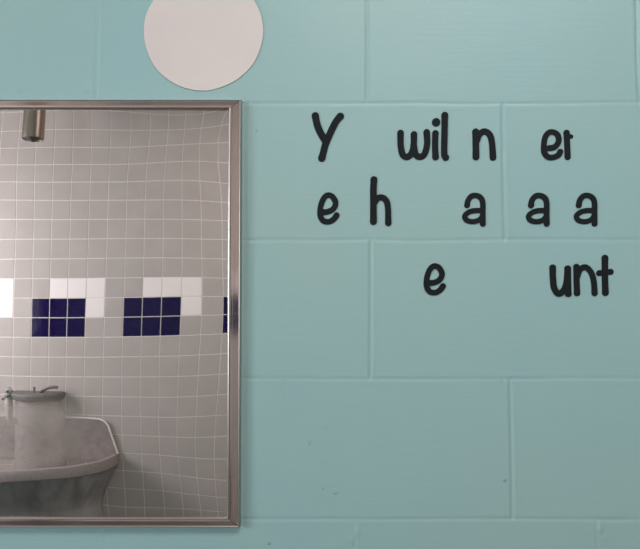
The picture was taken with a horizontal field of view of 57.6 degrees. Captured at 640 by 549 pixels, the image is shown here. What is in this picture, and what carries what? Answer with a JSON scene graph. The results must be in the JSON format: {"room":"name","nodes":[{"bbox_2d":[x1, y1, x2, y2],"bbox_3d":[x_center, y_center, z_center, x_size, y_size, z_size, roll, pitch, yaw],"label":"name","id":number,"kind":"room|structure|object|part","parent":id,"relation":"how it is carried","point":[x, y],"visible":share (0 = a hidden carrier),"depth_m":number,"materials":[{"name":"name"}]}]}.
{"room":"public restroom","nodes":[
{"label":"public restroom","id":0,"kind":"room"},
{"bbox_2d":[0,0,639,548],"bbox_3d":[-0.375,0.140,0.904,4.250,2.800,0.122,0,-3,0],"label":"wall","id":1,"kind":"structure","parent":0,"point":[495,409],"depth_m":0.85,"materials":[{"name":"teal paint"}]},
{"bbox_2d":[0,100,241,526],"bbox_3d":[-0.343,0.051,0.844,0.458,0.615,0.015,0,-3,0],"label":"wall mirror","id":2,"kind":"object","parent":1,"relation":"attached to","point":[121,220],"visible":1,"depth_m":0.84,"materials":[{"name":"white mirror"}]},
{"bbox_3d":[-0.343,0.352,0.830,0.458,0.013,0.012,0,-2,0],"label":"frame rail","id":3,"kind":"part","parent":2,"relation":"part of","materials":[{"name":"silver metal"}]},
{"bbox_3d":[-0.343,-0.249,0.856,0.456,0.013,0.012,0,-2,0],"label":"frame rail","id":4,"kind":"part","parent":2,"relation":"part of","materials":[{"name":"silver metal"}]},
{"bbox_3d":[-0.123,0.051,0.843,0.020,0.614,0.012,0,-2,0],"label":"frame rail","id":5,"kind":"part","parent":2,"relation":"part of","materials":[{"name":"silver metal"}]},
{"bbox_2d":[144,0,262,90],"bbox_3d":[-0.173,-0.361,0.866,0.177,0.177,0.002,0,-3,0],"label":"dot","id":6,"kind":"object","parent":1,"relation":"attached to","point":[199,45],"visible":1,"depth_m":0.86,"materials":[{"name":"white paint"}]},
{"bbox_2d":[312,112,343,161],"bbox_3d":[0.011,-0.203,0.859,0.048,0.074,0.002,0,-3,0],"label":"vinyl letter","id":7,"kind":"object","parent":1,"relation":"attached to","point":[326,138],"visible":1,"depth_m":0.86,"materials":[{"name":"black plastic"}]},
{"bbox_2d":[317,192,339,224],"bbox_3d":[0.012,-0.097,0.855,0.033,0.048,0.002,0,-3,0],"label":"vinyl letter","id":8,"kind":"object","parent":1,"relation":"attached to","point":[320,211],"visible":1,"depth_m":0.85,"materials":[{"name":"black plastic"}]},
{"bbox_2d":[370,176,391,225],"bbox_3d":[0.089,-0.108,0.855,0.032,0.074,0.002,0,-3,0],"label":"vinyl letter","id":9,"kind":"object","parent":1,"relation":"attached to","point":[374,198],"visible":1,"depth_m":0.85,"materials":[{"name":"black plastic"}]},
{"bbox_2d":[397,129,429,159],"bbox_3d":[0.139,-0.192,0.859,0.049,0.046,0.002,0,-3,0],"label":"vinyl letter","id":10,"kind":"object","parent":1,"relation":"attached to","point":[413,152],"visible":1,"depth_m":0.86,"materials":[{"name":"black plastic"}]},
{"bbox_2d":[424,263,445,294],"bbox_3d":[0.168,0.007,0.850,0.033,0.047,0.002,0,-3,0],"label":"vinyl letter","id":11,"kind":"object","parent":1,"relation":"attached to","point":[427,282],"visible":1,"depth_m":0.85,"materials":[{"name":"black plastic"}]},
{"bbox_2d":[432,118,439,159],"bbox_3d":[0.172,-0.200,0.859,0.013,0.063,0.002,0,-3,0],"label":"vinyl letter","id":12,"kind":"object","parent":1,"relation":"attached to","point":[435,122],"visible":1,"depth_m":0.86,"materials":[{"name":"black plastic"}]},
{"bbox_2d":[441,112,448,160],"bbox_3d":[0.184,-0.204,0.860,0.012,0.073,0.002,0,-3,0],"label":"vinyl letter","id":13,"kind":"object","parent":1,"relation":"attached to","point":[444,116],"visible":1,"depth_m":0.86,"materials":[{"name":"black plastic"}]},
{"bbox_2d":[462,193,485,226],"bbox_3d":[0.226,-0.095,0.855,0.035,0.050,0.002,0,-3,0],"label":"vinyl letter","id":14,"kind":"object","parent":1,"relation":"attached to","point":[481,219],"visible":1,"depth_m":0.85,"materials":[{"name":"black plastic"}]},
{"bbox_2d":[472,128,495,160],"bbox_3d":[0.242,-0.192,0.859,0.035,0.048,0.002,0,-3,0],"label":"vinyl letter","id":15,"kind":"object","parent":1,"relation":"attached to","point":[477,134],"visible":1,"depth_m":0.86,"materials":[{"name":"black plastic"}]},
{"bbox_2d":[526,193,549,226],"bbox_3d":[0.320,-0.095,0.855,0.035,0.050,0.002,0,-3,0],"label":"vinyl letter","id":16,"kind":"object","parent":1,"relation":"attached to","point":[545,219],"visible":1,"depth_m":0.85,"materials":[{"name":"black plastic"}]},
{"bbox_2d":[541,129,562,159],"bbox_3d":[0.342,-0.191,0.859,0.033,0.046,0.002,0,-3,0],"label":"vinyl letter","id":17,"kind":"object","parent":1,"relation":"attached to","point":[544,148],"visible":1,"depth_m":0.86,"materials":[{"name":"black plastic"}]},
{"bbox_2d":[549,264,571,296],"bbox_3d":[0.351,0.009,0.850,0.032,0.048,0.002,0,-3,0],"label":"vinyl letter","id":18,"kind":"object","parent":1,"relation":"attached to","point":[566,289],"visible":1,"depth_m":0.85,"materials":[{"name":"black plastic"}]},
{"bbox_2d":[563,130,572,159],"bbox_3d":[0.367,-0.191,0.859,0.014,0.045,0.002,0,-3,0],"label":"vinyl letter","id":19,"kind":"object","parent":1,"relation":"attached to","point":[567,136],"visible":1,"depth_m":0.86,"materials":[{"name":"black plastic"}]},
{"bbox_2d":[573,264,597,295],"bbox_3d":[0.388,0.008,0.850,0.035,0.048,0.002,0,-3,0],"label":"vinyl letter","id":20,"kind":"object","parent":1,"relation":"attached to","point":[577,270],"visible":1,"depth_m":0.85,"materials":[{"name":"black plastic"}]},
{"bbox_2d":[574,193,597,226],"bbox_3d":[0.390,-0.095,0.855,0.035,0.050,0.002,0,-3,0],"label":"vinyl letter","id":21,"kind":"object","parent":1,"relation":"attached to","point":[593,219],"visible":1,"depth_m":0.85,"materials":[{"name":"black plastic"}]},
{"bbox_2d":[596,255,613,295],"bbox_3d":[0.416,0.001,0.851,0.026,0.060,0.002,0,-3,0],"label":"vinyl letter","id":22,"kind":"object","parent":1,"relation":"attached to","point":[605,271],"visible":1,"depth_m":0.85,"materials":[{"name":"black plastic"}]}
]}

